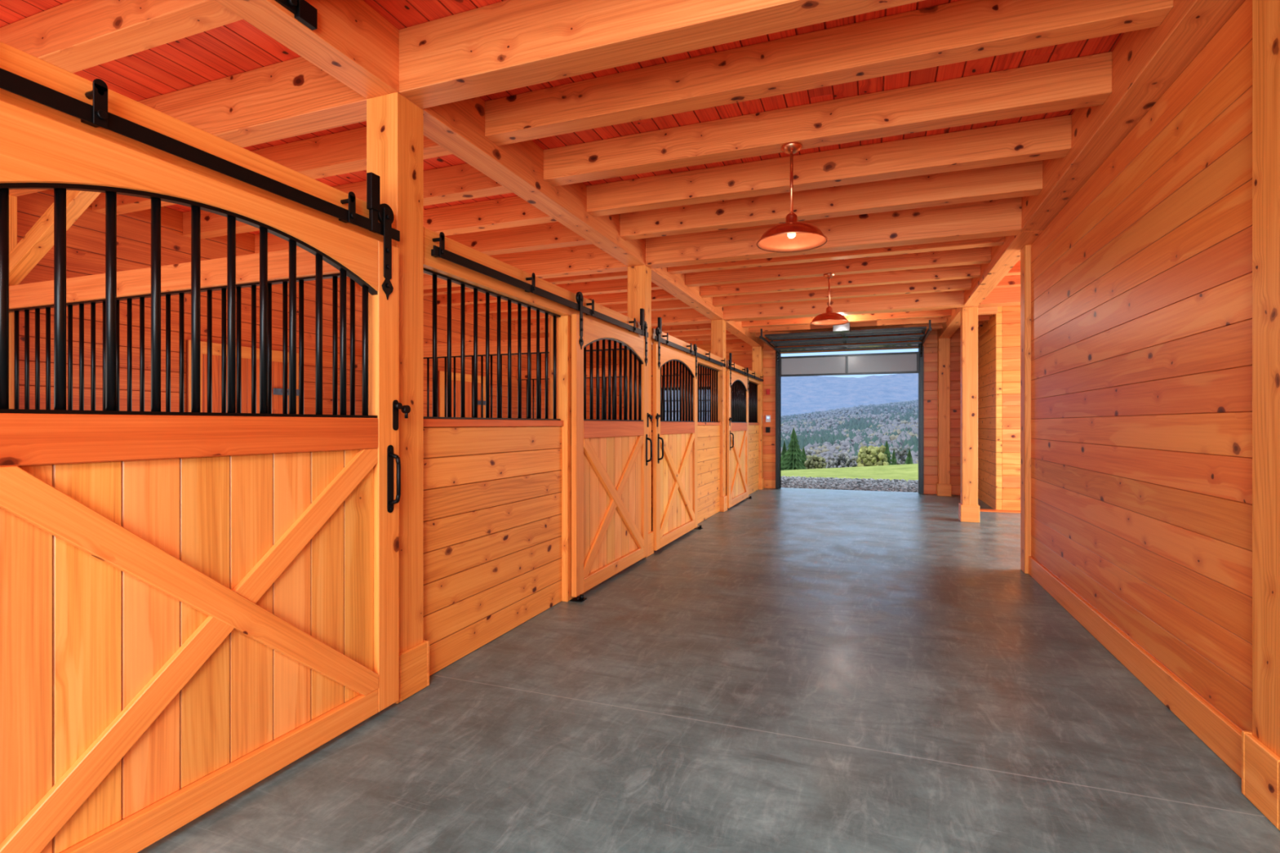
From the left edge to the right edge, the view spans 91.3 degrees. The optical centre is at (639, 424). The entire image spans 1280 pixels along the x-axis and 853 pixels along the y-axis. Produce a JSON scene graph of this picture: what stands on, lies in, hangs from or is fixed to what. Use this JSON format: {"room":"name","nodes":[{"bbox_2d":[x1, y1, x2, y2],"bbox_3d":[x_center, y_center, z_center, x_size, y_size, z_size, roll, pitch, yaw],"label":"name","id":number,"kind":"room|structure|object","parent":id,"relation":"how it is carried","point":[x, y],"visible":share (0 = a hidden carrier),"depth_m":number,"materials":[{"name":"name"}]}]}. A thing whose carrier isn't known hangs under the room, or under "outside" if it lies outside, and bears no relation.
{"room":"farm building","nodes":[
{"label":"farm building","id":0,"kind":"room"},
{"bbox_2d":[17,189,601,419],"bbox_3d":[-3.877,-0.300,7.208,0.100,3.400,16.800,0,0,20],"label":"wall","id":1,"kind":"structure","parent":0,"point":[86,237],"depth_m":5.80,"materials":[{"name":"brown wood"}]},
{"bbox_2d":[186,339,298,413],"bbox_3d":[-4.046,0.290,6.481,0.090,2.180,1.220,0,0,20],"label":"door","id":2,"kind":"structure","parent":1,"relation":"in","point":[277,356],"depth_m":6.42,"materials":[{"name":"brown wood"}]},
{"bbox_2d":[437,370,485,417],"bbox_3d":[-2.772,0.290,9.901,0.090,2.180,1.220,0,0,20],"label":"door","id":3,"kind":"structure","parent":1,"relation":"in","point":[441,375],"depth_m":9.77,"materials":[{"name":"brown wood"}]},
{"bbox_2d":[0,0,1124,234],"bbox_3d":[1.312,-2.050,5.381,11.300,0.100,17.000,0,0,20],"label":"ceiling","id":4,"kind":"structure","parent":0,"point":[238,46],"depth_m":3.52,"materials":[{"name":"brown wood"}]},
{"bbox_2d":[0,0,243,72],"bbox_3d":[-3.343,-1.889,3.271,3.650,0.219,0.144,0,0,20],"label":"joist","id":5,"kind":"object","parent":4,"relation":"attached to","point":[73,36],"visible":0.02,"depth_m":2.90,"materials":[{"name":"brown wood"}]},
{"bbox_2d":[8,56,366,196],"bbox_3d":[-3.087,-1.839,3.957,3.650,0.319,0.180,0,0,20],"label":"joist","id":6,"kind":"object","parent":4,"relation":"attached to","point":[293,97],"visible":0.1,"depth_m":3.52,"materials":[{"name":"brown wood"}]},
{"bbox_2d":[92,126,453,214],"bbox_3d":[-2.832,-1.889,4.643,3.650,0.219,0.144,0,0,20],"label":"joist","id":7,"kind":"object","parent":4,"relation":"attached to","point":[344,152],"visible":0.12,"depth_m":4.37,"materials":[{"name":"brown wood"}]},
{"bbox_2d":[182,163,512,239],"bbox_3d":[-2.576,-1.889,5.329,3.650,0.219,0.144,0,0,20],"label":"joist","id":8,"kind":"object","parent":4,"relation":"attached to","point":[464,181],"visible":0.24,"depth_m":4.90,"materials":[{"name":"brown wood"}]},
{"bbox_2d":[254,195,557,253],"bbox_3d":[-2.321,-1.889,6.015,3.650,0.219,0.144,0,0,20],"label":"joist","id":9,"kind":"object","parent":4,"relation":"attached to","point":[511,211],"visible":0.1,"depth_m":5.63,"materials":[{"name":"brown wood"}]},
{"bbox_2d":[360,244,627,292],"bbox_3d":[-1.809,-1.839,7.387,3.650,0.319,0.180,0,0,20],"label":"joist","id":10,"kind":"object","parent":4,"relation":"attached to","point":[584,260],"visible":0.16,"depth_m":6.96,"materials":[{"name":"brown wood"}]},
{"bbox_2d":[444,221,592,255],"bbox_3d":[-2.065,-1.889,6.701,3.650,0.219,0.144,0,0,20],"label":"joist","id":11,"kind":"object","parent":4,"relation":"attached to","point":[551,235],"visible":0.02,"depth_m":6.31,"materials":[{"name":"brown wood"}]},
{"bbox_2d":[423,271,627,296],"bbox_3d":[-1.554,-1.889,8.073,3.650,0.219,0.144,0,0,20],"label":"joist","id":12,"kind":"object","parent":4,"relation":"attached to","point":[615,275],"visible":0.02,"depth_m":7.75,"materials":[{"name":"brown wood"}]},
{"bbox_2d":[436,278,662,306],"bbox_3d":[-1.298,-1.889,8.759,3.650,0.219,0.144,0,0,20],"label":"joist","id":13,"kind":"object","parent":4,"relation":"attached to","point":[614,286],"visible":0.16,"depth_m":8.51,"materials":[{"name":"brown wood"}]},
{"bbox_2d":[466,288,678,314],"bbox_3d":[-1.042,-1.889,9.445,3.650,0.219,0.144,0,0,20],"label":"joist","id":14,"kind":"object","parent":4,"relation":"attached to","point":[660,295],"visible":0.24,"depth_m":9.20,"materials":[{"name":"brown wood"}]},
{"bbox_2d":[492,299,692,321],"bbox_3d":[-0.787,-1.889,10.131,3.650,0.219,0.144,0,0,20],"label":"joist","id":15,"kind":"object","parent":4,"relation":"attached to","point":[674,304],"visible":0.14,"depth_m":9.87,"materials":[{"name":"brown wood"}]},
{"bbox_2d":[515,308,711,333],"bbox_3d":[-0.531,-1.839,10.816,3.650,0.319,0.180,0,0,20],"label":"joist","id":16,"kind":"object","parent":4,"relation":"attached to","point":[686,315],"visible":0.2,"depth_m":10.36,"materials":[{"name":"brown wood"}]},
{"bbox_2d":[399,0,924,108],"bbox_3d":[0.426,-1.839,2.648,3.450,0.319,0.180,0,0,20],"label":"joist","id":17,"kind":"object","parent":4,"relation":"attached to","point":[506,45],"visible":1,"depth_m":2.87,"materials":[{"name":"brown wood"}]},
{"bbox_2d":[651,323,711,332],"bbox_3d":[-0.020,-1.889,12.188,3.650,0.219,0.144,0,0,20],"label":"joist","id":18,"kind":"object","parent":4,"relation":"attached to","point":[704,326],"visible":0.02,"depth_m":11.80,"materials":[{"name":"brown wood"}]},
{"bbox_2d":[664,329,732,337],"bbox_3d":[0.236,-1.889,12.874,3.650,0.219,0.144,0,0,20],"label":"joist","id":19,"kind":"object","parent":4,"relation":"attached to","point":[702,332],"visible":0.02,"depth_m":12.50,"materials":[{"name":"brown wood"}]},
{"bbox_2d":[675,333,739,341],"bbox_3d":[0.491,-1.889,13.560,3.650,0.219,0.144,0,0,20],"label":"joist","id":20,"kind":"object","parent":4,"relation":"attached to","point":[731,336],"visible":0.02,"depth_m":13.20,"materials":[{"name":"brown wood"}]},
{"bbox_2d":[543,51,1112,186],"bbox_3d":[0.938,-1.889,4.020,3.450,0.219,0.144,0,0,20],"label":"joist","id":21,"kind":"object","parent":4,"relation":"attached to","point":[1086,81],"visible":0.96,"depth_m":3.83,"materials":[{"name":"brown wood"}]},
{"bbox_2d":[756,142,827,252],"bbox_3d":[0.971,-1.470,4.007,0.444,0.620,0.444,0,0,20],"label":"pendant lamp","id":22,"kind":"object","parent":21,"relation":"hanging from","point":[791,236],"visible":1,"depth_m":4.00,"materials":[{"name":"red metal"}]},
{"bbox_2d":[484,0,1173,146],"bbox_3d":[0.682,-1.889,3.334,3.450,0.219,0.144,0,0,20],"label":"joist","id":23,"kind":"object","parent":4,"relation":"attached to","point":[962,30],"visible":1,"depth_m":3.19,"materials":[{"name":"brown wood"}]},
{"bbox_2d":[586,115,1071,217],"bbox_3d":[1.193,-1.889,4.705,3.450,0.219,0.144,0,0,20],"label":"joist","id":24,"kind":"object","parent":4,"relation":"attached to","point":[1050,138],"visible":1,"depth_m":4.53,"materials":[{"name":"brown wood"}]},
{"bbox_2d":[619,160,1042,240],"bbox_3d":[1.449,-1.889,5.391,3.450,0.219,0.144,0,0,20],"label":"joist","id":25,"kind":"object","parent":4,"relation":"attached to","point":[1022,179],"visible":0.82,"depth_m":5.23,"materials":[{"name":"brown wood"}]},
{"bbox_2d":[645,196,1022,268],"bbox_3d":[1.705,-1.839,6.077,3.450,0.319,0.180,0,0,20],"label":"joist","id":26,"kind":"object","parent":4,"relation":"attached to","point":[995,218],"visible":0.72,"depth_m":5.84,"materials":[{"name":"brown wood"}]},
{"bbox_2d":[667,236,1004,274],"bbox_3d":[1.960,-1.889,6.763,3.450,0.219,0.144,0,0,20],"label":"joist","id":27,"kind":"object","parent":4,"relation":"attached to","point":[997,241],"visible":0.42,"depth_m":6.65,"materials":[{"name":"brown wood"}]},
{"bbox_2d":[684,246,991,287],"bbox_3d":[2.216,-1.889,7.449,3.450,0.219,0.144,0,0,20],"label":"joist","id":28,"kind":"object","parent":4,"relation":"attached to","point":[976,255],"visible":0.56,"depth_m":7.32,"materials":[{"name":"brown wood"}]},
{"bbox_2d":[809,273,848,325],"bbox_3d":[2.249,-1.492,7.437,0.444,0.575,0.444,0,0,20],"label":"pendant lamp","id":29,"kind":"object","parent":28,"relation":"hanging from","point":[828,318],"visible":1,"depth_m":7.41,"materials":[{"name":"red metal"}]},
{"bbox_2d":[699,263,980,297],"bbox_3d":[2.472,-1.889,8.135,3.450,0.219,0.144,0,0,20],"label":"joist","id":30,"kind":"object","parent":4,"relation":"attached to","point":[969,271],"visible":0.52,"depth_m":8.01,"materials":[{"name":"brown wood"}]},
{"bbox_2d":[712,278,971,306],"bbox_3d":[2.727,-1.889,8.821,3.450,0.219,0.144,0,0,20],"label":"joist","id":31,"kind":"object","parent":4,"relation":"attached to","point":[964,284],"visible":0.58,"depth_m":8.70,"materials":[{"name":"brown wood"}]},
{"bbox_2d":[723,290,964,320],"bbox_3d":[2.983,-1.839,9.507,3.450,0.319,0.180,0,0,20],"label":"joist","id":32,"kind":"object","parent":4,"relation":"attached to","point":[954,299],"visible":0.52,"depth_m":9.37,"materials":[{"name":"brown wood"}]},
{"bbox_2d":[734,307,956,321],"bbox_3d":[3.239,-1.889,10.193,3.450,0.219,0.144,0,0,20],"label":"joist","id":33,"kind":"object","parent":4,"relation":"attached to","point":[948,308],"visible":0.2,"depth_m":10.08,"materials":[{"name":"brown wood"}]},
{"bbox_2d":[741,309,951,328],"bbox_3d":[3.494,-1.889,10.879,3.450,0.219,0.144,0,0,20],"label":"joist","id":34,"kind":"object","parent":4,"relation":"attached to","point":[944,313],"visible":0.4,"depth_m":10.68,"materials":[{"name":"brown wood"}]},
{"bbox_2d":[749,316,946,333],"bbox_3d":[3.750,-1.889,11.565,3.450,0.219,0.144,0,0,20],"label":"joist","id":35,"kind":"object","parent":4,"relation":"attached to","point":[943,319],"visible":0.4,"depth_m":11.39,"materials":[{"name":"brown wood"}]},
{"bbox_2d":[755,323,942,337],"bbox_3d":[4.005,-1.889,12.251,3.450,0.219,0.144,0,0,20],"label":"joist","id":36,"kind":"object","parent":4,"relation":"attached to","point":[934,326],"visible":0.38,"depth_m":12.05,"materials":[{"name":"brown wood"}]},
{"bbox_2d":[977,306,997,315],"bbox_3d":[5.513,-1.889,10.126,0.460,0.219,0.144,0,0,20],"label":"joist","id":37,"kind":"object","parent":4,"relation":"attached to","point":[986,310],"visible":0.28,"depth_m":10.03,"materials":[{"name":"brown wood"}]},
{"bbox_2d":[978,286,1020,306],"bbox_3d":[6.426,-1.839,8.223,3.500,0.319,0.180,0,0,20],"label":"joist","id":38,"kind":"object","parent":4,"relation":"attached to","point":[1003,295],"visible":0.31,"depth_m":8.66,"materials":[{"name":"brown wood"}]},
{"bbox_2d":[994,275,1020,288],"bbox_3d":[6.171,-1.889,7.538,3.500,0.219,0.144,0,0,20],"label":"joist","id":39,"kind":"object","parent":4,"relation":"attached to","point":[1011,281],"visible":0.02,"depth_m":8.01,"materials":[{"name":"brown wood"}]},
{"bbox_2d":[1005,260,1020,275],"bbox_3d":[5.915,-1.889,6.852,3.500,0.219,0.144,0,0,20],"label":"joist","id":40,"kind":"object","parent":4,"relation":"attached to","point":[1015,270],"visible":0.02,"depth_m":7.34,"materials":[{"name":"brown wood"}]},
{"bbox_2d":[137,486,1279,852],"bbox_3d":[1.320,1.475,5.404,11.300,0.150,17.050,0,0,20],"label":"floor","id":41,"kind":"structure","parent":0,"point":[797,670],"depth_m":2.93,"materials":[{"name":"concrete"}]},
{"bbox_2d":[8,194,17,408],"bbox_3d":[-4.704,-0.140,4.560,0.180,3.080,0.180,0,0,20],"label":"timber post","id":42,"kind":"object","parent":41,"relation":"on","point":[12,199],"visible":0.25,"depth_m":4.58,"materials":[{"name":"brown wood"}]},
{"bbox_2d":[8,190,101,285],"bbox_3d":[-4.133,-1.323,4.347,1.069,0.685,0.100,0,0,20],"label":"knee brace","id":43,"kind":"object","parent":42,"relation":"attached to","point":[37,242],"visible":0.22,"depth_m":4.32,"materials":[{"name":"brown wood"}]},
{"bbox_2d":[8,247,355,415],"bbox_3d":[-3.001,0.210,3.925,3.455,2.380,0.090,0,0,20],"label":"wall","id":44,"kind":"structure","parent":41,"relation":"on","point":[175,278],"depth_m":3.85,"materials":[{"name":"brown wood"}]},
{"bbox_2d":[366,92,429,703],"bbox_3d":[-1.284,-0.140,3.285,0.244,3.080,0.244,0,0,20],"label":"timber post","id":45,"kind":"object","parent":41,"relation":"on","point":[394,123],"visible":0.47,"depth_m":3.23,"materials":[{"name":"brown wood"}]},
{"bbox_2d":[0,41,395,246],"bbox_3d":[-1.916,-0.960,1.530,0.140,0.200,3.530,0,0,20],"label":"header beam","id":46,"kind":"structure","parent":45,"relation":"attached to","point":[15,60],"depth_m":2.14,"materials":[{"name":"brown wood"}]},
{"bbox_2d":[0,67,399,241],"bbox_3d":[-1.805,-1.043,1.526,0.071,0.274,3.400,0,0,20],"label":"door track","id":47,"kind":"object","parent":46,"relation":"attached to","point":[96,115],"visible":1,"depth_m":2.11,"materials":[{"name":"black metal"}]},
{"bbox_2d":[0,99,410,852],"bbox_3d":[-1.473,0.152,2.323,0.107,2.435,1.745,0,0,20],"label":"door","id":48,"kind":"structure","parent":47,"relation":"hanging from","point":[195,604],"depth_m":2.14,"materials":[{"name":"brown wood"}]},
{"bbox_2d":[213,0,410,100],"bbox_3d":[-2.267,-1.839,0.647,0.200,0.319,5.630,0,0,20],"label":"beam","id":49,"kind":"structure","parent":45,"relation":"on","point":[352,42],"depth_m":2.88,"materials":[{"name":"brown wood"}]},
{"bbox_2d":[275,0,317,30],"bbox_3d":[-1.530,-1.728,2.288,0.035,0.085,0.820,0,0,20],"label":"iron bracket","id":50,"kind":"object","parent":49,"relation":"attached to","point":[304,12],"visible":1,"depth_m":2.60,"materials":[{"name":"black metal"}]},
{"bbox_2d":[423,267,563,675],"bbox_3d":[-0.942,0.270,4.166,0.095,2.260,1.690,0,0,20],"label":"panel","id":51,"kind":"object","parent":41,"relation":"on","point":[492,486],"visible":0.74,"depth_m":4.01,"materials":[{"name":"brown wood"}]},
{"bbox_2d":[423,337,627,419],"bbox_3d":[-1.809,0.210,7.387,3.640,2.380,0.090,0,0,20],"label":"wall","id":52,"kind":"structure","parent":41,"relation":"on","point":[442,348],"depth_m":7.37,"materials":[{"name":"brown wood"}]},
{"bbox_2d":[549,315,573,601],"bbox_3d":[-0.622,0.270,5.024,0.165,2.260,0.140,0,0,20],"label":"post","id":53,"kind":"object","parent":41,"relation":"on","point":[563,324],"depth_m":4.95,"materials":[{"name":"brown wood"}]},
{"bbox_2d":[423,226,644,338],"bbox_3d":[-0.626,-0.960,4.993,0.140,0.200,3.460,0,0,20],"label":"header beam","id":54,"kind":"structure","parent":53,"relation":"on","point":[437,264],"depth_m":4.07,"materials":[{"name":"brown wood"}]},
{"bbox_2d":[431,231,648,337],"bbox_3d":[-0.525,-1.043,4.961,0.071,0.274,3.410,0,0,20],"label":"door track","id":55,"kind":"object","parent":54,"relation":"attached to","point":[440,251],"visible":1,"depth_m":4.25,"materials":[{"name":"black metal"}]},
{"bbox_2d":[571,291,653,597],"bbox_3d":[-0.191,0.152,5.762,0.107,2.435,1.745,0,0,20],"label":"door","id":56,"kind":"structure","parent":55,"relation":"hanging from","point":[610,460],"depth_m":5.55,"materials":[{"name":"brown wood"}]},
{"bbox_2d":[569,594,586,602],"bbox_3d":[-0.490,1.378,4.985,0.100,0.046,0.100,0,0,20],"label":"floor guide","id":57,"kind":"object","parent":41,"relation":"on","point":[581,598],"visible":0.99,"depth_m":4.96,"materials":[{"name":"black metal"}]},
{"bbox_2d":[516,364,707,507],"bbox_3d":[-0.531,0.210,10.816,3.640,2.380,0.090,0,0,20],"label":"wall","id":58,"kind":"structure","parent":41,"relation":"on","point":[524,373],"depth_m":10.83,"materials":[{"name":"brown wood"}]},
{"bbox_2d":[627,264,653,557],"bbox_3d":[-0.005,-0.140,6.715,0.244,3.080,0.244,0,0,20],"label":"timber post","id":59,"kind":"object","parent":41,"relation":"on","point":[639,277],"visible":0.4,"depth_m":6.65,"materials":[{"name":"brown wood"}]},
{"bbox_2d":[409,96,648,266],"bbox_3d":[-0.644,-1.839,5.000,0.200,0.319,3.660,0,0,20],"label":"beam","id":60,"kind":"structure","parent":59,"relation":"on","point":[458,127],"depth_m":4.36,"materials":[{"name":"brown wood"}]},
{"bbox_2d":[648,266,724,319],"bbox_3d":[0.634,-1.839,8.429,0.200,0.319,3.660,0,0,20],"label":"beam","id":61,"kind":"structure","parent":59,"relation":"on","point":[673,284],"depth_m":8.18,"materials":[{"name":"brown wood"}]},
{"bbox_2d":[681,364,688,421],"bbox_3d":[0.635,0.270,8.397,0.165,2.260,0.140,0,0,20],"label":"bars","id":62,"kind":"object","parent":41,"relation":"on","point":[682,365],"depth_m":8.33,"materials":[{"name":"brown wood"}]},
{"bbox_2d":[651,327,722,370],"bbox_3d":[0.652,-0.960,8.422,0.140,0.200,3.460,0,0,20],"label":"header beam","id":63,"kind":"structure","parent":62,"relation":"on","point":[700,361],"depth_m":8.21,"materials":[{"name":"brown wood"}]},
{"bbox_2d":[655,317,725,367],"bbox_3d":[0.751,-1.043,8.386,0.071,0.274,3.420,0,0,20],"label":"door track","id":64,"kind":"object","parent":63,"relation":"attached to","point":[663,341],"visible":0.99,"depth_m":7.77,"materials":[{"name":"black metal"}]},
{"bbox_2d":[652,327,697,551],"bbox_3d":[0.474,0.152,7.547,0.107,2.435,1.745,0,0,20],"label":"door","id":65,"kind":"structure","parent":64,"relation":"hanging from","point":[674,443],"depth_m":7.40,"materials":[{"name":"brown wood"}]},
{"bbox_2d":[697,363,720,524],"bbox_3d":[0.955,0.270,9.254,0.095,2.260,1.690,0,0,20],"label":"panel","id":66,"kind":"object","parent":41,"relation":"on","point":[708,432],"visible":0.61,"depth_m":9.33,"materials":[{"name":"brown wood"}]},
{"bbox_2d":[711,319,727,511],"bbox_3d":[1.273,-0.140,10.144,0.244,3.080,0.244,0,0,20],"label":"timber post","id":67,"kind":"object","parent":41,"relation":"on","point":[717,326],"visible":0.56,"depth_m":10.04,"materials":[{"name":"brown wood"}]},
{"bbox_2d":[748,381,759,494],"bbox_3d":[2.231,0.270,12.679,0.095,2.260,1.680,0,0,20],"label":"panel","id":68,"kind":"object","parent":41,"relation":"on","point":[753,425],"visible":0.48,"depth_m":12.90,"materials":[{"name":"brown wood"}]},
{"bbox_2d":[751,346,764,489],"bbox_3d":[2.547,-0.140,13.564,0.244,3.080,0.244,0,0,20],"label":"timber post","id":69,"kind":"object","parent":41,"relation":"on","point":[757,351],"visible":0.52,"depth_m":13.46,"materials":[{"name":"brown wood"}]},
{"bbox_2d":[724,320,763,346],"bbox_3d":[1.945,-1.839,11.948,0.200,0.319,3.850,0,0,20],"label":"beam","id":70,"kind":"structure","parent":69,"relation":"on","point":[734,327],"depth_m":11.78,"materials":[{"name":"brown wood"}]},
{"bbox_2d":[936,337,951,496],"bbox_3d":[5.968,-0.140,12.290,0.244,3.080,0.244,0,0,20],"label":"timber post","id":71,"kind":"object","parent":41,"relation":"on","point":[944,487],"visible":1,"depth_m":12.20,"materials":[{"name":"brown wood"}]},
{"bbox_2d":[958,306,979,522],"bbox_3d":[4.763,-0.140,9.057,0.244,3.080,0.244,0,0,20],"label":"timber post","id":72,"kind":"object","parent":41,"relation":"on","point":[968,508],"visible":1,"depth_m":8.96,"materials":[{"name":"brown wood"}]},
{"bbox_2d":[937,305,978,340],"bbox_3d":[5.365,-1.839,10.673,0.200,0.319,3.850,0,0,20],"label":"beam","id":73,"kind":"structure","parent":72,"relation":"on","point":[953,324],"depth_m":10.70,"materials":[{"name":"brown wood"}]},
{"bbox_2d":[1020,244,1031,573],"bbox_3d":[3.710,-0.140,5.917,0.160,3.080,0.180,0,0,20],"label":"timber post","id":74,"kind":"object","parent":41,"relation":"on","point":[1025,252],"visible":0.46,"depth_m":5.86,"materials":[{"name":"brown wood"}]},
{"bbox_2d":[1241,0,1279,831],"bbox_3d":[2.332,-0.140,2.220,0.204,3.080,0.254,0,0,20],"label":"timber post","id":75,"kind":"object","parent":41,"relation":"on","point":[1260,748],"visible":1,"depth_m":2.26,"materials":[{"name":"brown wood"}]},
{"bbox_2d":[1020,0,1245,231],"bbox_3d":[2.776,-1.839,3.725,0.200,0.319,3.660,0,0,20],"label":"beam","id":76,"kind":"structure","parent":75,"relation":"on","point":[1146,62],"depth_m":3.25,"materials":[{"name":"brown wood"}]},
{"bbox_2d":[604,328,960,495],"bbox_3d":[2.854,-0.300,13.743,8.150,3.400,0.150,0,0,20],"label":"wall","id":77,"kind":"structure","parent":0,"point":[741,351],"depth_m":12.73,"materials":[{"name":"brown wood"}]},
{"bbox_2d":[661,386,707,421],"bbox_3d":[1.092,-0.300,14.384,1.300,1.100,0.120,0,0,20],"label":"window","id":78,"kind":"structure","parent":77,"relation":"in","point":[702,387],"depth_m":14.45,"materials":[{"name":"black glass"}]},
{"bbox_2d":[759,320,931,493],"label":"door","id":79,"kind":"structure","parent":77,"relation":"in","point":[904,362],"depth_m":12.66,"materials":[{"name":"metal"}]},
{"bbox_2d":[775,346,923,493],"bbox_3d":[4.356,-0.090,13.178,2.940,2.980,0.180,0,0,20],"label":"trim","id":80,"kind":"structure","parent":77,"relation":"attached to","point":[918,348],"depth_m":13.30,"materials":[{"name":"metal"}]},
{"bbox_2d":[977,306,1002,510],"bbox_3d":[6.203,-0.300,11.188,0.090,3.400,2.300,0,0,20],"label":"wall","id":81,"kind":"structure","parent":0,"point":[990,335],"depth_m":10.66,"materials":[{"name":"brown wood"}]},
{"bbox_2d":[1001,305,1020,511],"bbox_3d":[7.290,-0.300,9.609,3.050,3.400,0.100,0,0,20],"label":"wall","id":82,"kind":"structure","parent":0,"point":[1011,347],"depth_m":10.05,"materials":[{"name":"brown wood"}]},
{"bbox_2d":[979,509,1020,513],"bbox_3d":[5.879,1.390,9.975,1.150,0.020,0.200,0,0,20],"label":"trim","id":83,"kind":"structure","parent":82,"relation":"attached to","point":[980,510],"depth_m":9.98,"materials":[{"name":"brown wood"}]},
{"bbox_2d":[1031,0,1252,732],"bbox_3d":[3.024,-0.140,4.076,0.060,3.080,3.750,0,0,20],"label":"wall","id":84,"kind":"structure","parent":0,"point":[1141,284],"depth_m":3.18,"materials":[{"name":"brown wood"}]},
{"bbox_2d":[963,230,1043,306],"bbox_3d":[4.054,-1.839,7.155,0.200,0.319,3.660,0,0,20],"label":"beam","id":85,"kind":"structure","parent":84,"relation":"on","point":[1004,257],"depth_m":6.73,"materials":[{"name":"brown wood"}]},
{"bbox_2d":[1028,555,1241,778],"bbox_3d":[2.991,1.315,4.104,0.020,0.170,3.720,0,0,20],"label":"baseboard","id":86,"kind":"structure","parent":84,"relation":"attached to","point":[1224,739],"depth_m":3.21,"materials":[{"name":"brown wood"}]},
{"bbox_3d":[86.727,-10.965,375.878,620.000,87.924,595.000,0,0,20],"label":"wooded hill","id":87,"kind":"object","parent":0,"visible":0},
{"bbox_2d":[781,399,918,467],"bbox_3d":[100.601,-5.292,340.729,187.028,46.699,537.500,0,0,20],"label":"forest","id":88,"kind":"object","parent":87,"relation":"on","point":[825,433],"visible":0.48,"depth_m":262.76,"materials":[{"name":"green plant"}]},
{"label":"outside","id":89,"kind":"structure","parent":0,"visible":0},
{"bbox_2d":[665,373,918,421],"bbox_3d":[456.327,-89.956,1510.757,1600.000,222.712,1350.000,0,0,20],"label":"sky","id":90,"kind":"structure","parent":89,"point":[799,394],"depth_m":1510.25,"materials":[{"name":"blue"}]},
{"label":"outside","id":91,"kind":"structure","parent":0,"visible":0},
{"bbox_2d":[783,479,911,492],"bbox_3d":[5.422,1.570,14.547,80.000,0.260,2.950,0,0,20],"label":"apron","id":92,"kind":"object","parent":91,"point":[810,479],"visible":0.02,"depth_m":14.59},
{"bbox_2d":[781,475,918,492],"bbox_3d":[4.406,1.425,15.115,6.787,0.083,3.273,0,0,20],"label":"gravel stones","id":93,"kind":"object","parent":92,"relation":"on","point":[831,483],"visible":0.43,"depth_m":14.77},
{"bbox_3d":[1.913,0.270,11.827,0.165,2.260,0.140,0,0,20],"label":"door frame","id":94,"kind":"structure","parent":0,"visible":0},
{"bbox_2d":[725,360,760,384],"bbox_3d":[1.929,-0.960,11.847,0.140,0.200,3.450,0,0,20],"label":"header beam","id":95,"kind":"structure","parent":94,"relation":"on","point":[737,366],"depth_m":11.76,"materials":[{"name":"brown wood"}]},
{"bbox_2d":[728,352,763,382],"bbox_3d":[2.026,-1.043,11.806,0.071,0.274,3.400,0,0,20],"label":"door track","id":96,"kind":"object","parent":95,"relation":"attached to","point":[742,372],"visible":0.94,"depth_m":11.40,"materials":[{"name":"black metal"}]},
{"bbox_2d":[726,359,748,508],"bbox_3d":[1.752,0.152,10.977,0.107,2.435,1.745,0,0,20],"label":"door","id":97,"kind":"structure","parent":96,"relation":"hanging from","point":[737,385],"depth_m":10.89,"materials":[{"name":"brown wood"}]},
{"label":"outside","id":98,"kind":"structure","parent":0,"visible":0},
{"bbox_2d":[781,463,918,481],"bbox_3d":[16.064,8.332,43.104,80.000,13.939,58.000,0,0,20],"label":"lawn","id":99,"kind":"structure","parent":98,"point":[906,472],"depth_m":22.07,"materials":[{"name":"green plant"}]},
{"bbox_2d":[781,440,786,470],"bbox_3d":[10.209,3.730,44.195,1.858,5.260,1.961,0,0,20],"label":"evergreen tree","id":100,"kind":"object","parent":99,"relation":"on","point":[784,450],"visible":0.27,"depth_m":44.12,"materials":[{"name":"green plant"}]},
{"bbox_2d":[781,427,805,470],"bbox_3d":[9.587,2.485,39.146,2.463,4.625,2.549,0,0,20],"label":"evergreen tree","id":101,"kind":"object","parent":99,"relation":"on","point":[793,462],"visible":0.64,"depth_m":38.89,"materials":[{"name":"green plant"}]},
{"bbox_2d":[804,454,826,469],"bbox_3d":[11.401,3.603,40.571,1.679,3.350,1.568,0,0,-44],"label":"bushy tree","id":102,"kind":"object","parent":99,"relation":"on","point":[813,461],"visible":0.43,"depth_m":40.19,"materials":[{"name":"green plant"}]},
{"bbox_2d":[826,452,852,468],"bbox_3d":[14.583,4.459,45.814,1.998,4.948,1.905,0,0,-7],"label":"bushy tree","id":103,"kind":"object","parent":99,"relation":"on","point":[835,462],"visible":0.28,"depth_m":45.51,"materials":[{"name":"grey plant"}]},
{"bbox_2d":[844,455,862,467],"bbox_3d":[14.985,4.181,43.500,1.573,4.137,1.473,0,0,10],"label":"bushy tree","id":104,"kind":"object","parent":99,"relation":"on","point":[853,460],"visible":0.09,"depth_m":43.42,"materials":[{"name":"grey plant"}]},
{"bbox_2d":[856,444,888,466],"bbox_3d":[13.587,2.649,36.610,1.892,2.935,1.946,0,0,20],"label":"bushy tree","id":105,"kind":"object","parent":99,"relation":"on","point":[871,455],"visible":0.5,"depth_m":36.02,"materials":[{"name":"green plant"}]},
{"bbox_2d":[884,440,892,465],"bbox_3d":[16.175,3.256,40.906,1.679,4.483,1.654,0,0,-10],"label":"evergreen tree","id":106,"kind":"object","parent":99,"relation":"on","point":[887,451],"visible":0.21,"depth_m":40.83,"materials":[{"name":"green plant"}]},
{"bbox_2d":[889,445,910,464],"bbox_3d":[19.224,4.345,46.210,1.592,5.628,1.602,0,0,20],"label":"bushy tree","id":107,"kind":"object","parent":99,"relation":"on","point":[903,452],"visible":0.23,"depth_m":46.11,"materials":[{"name":"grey plant"}]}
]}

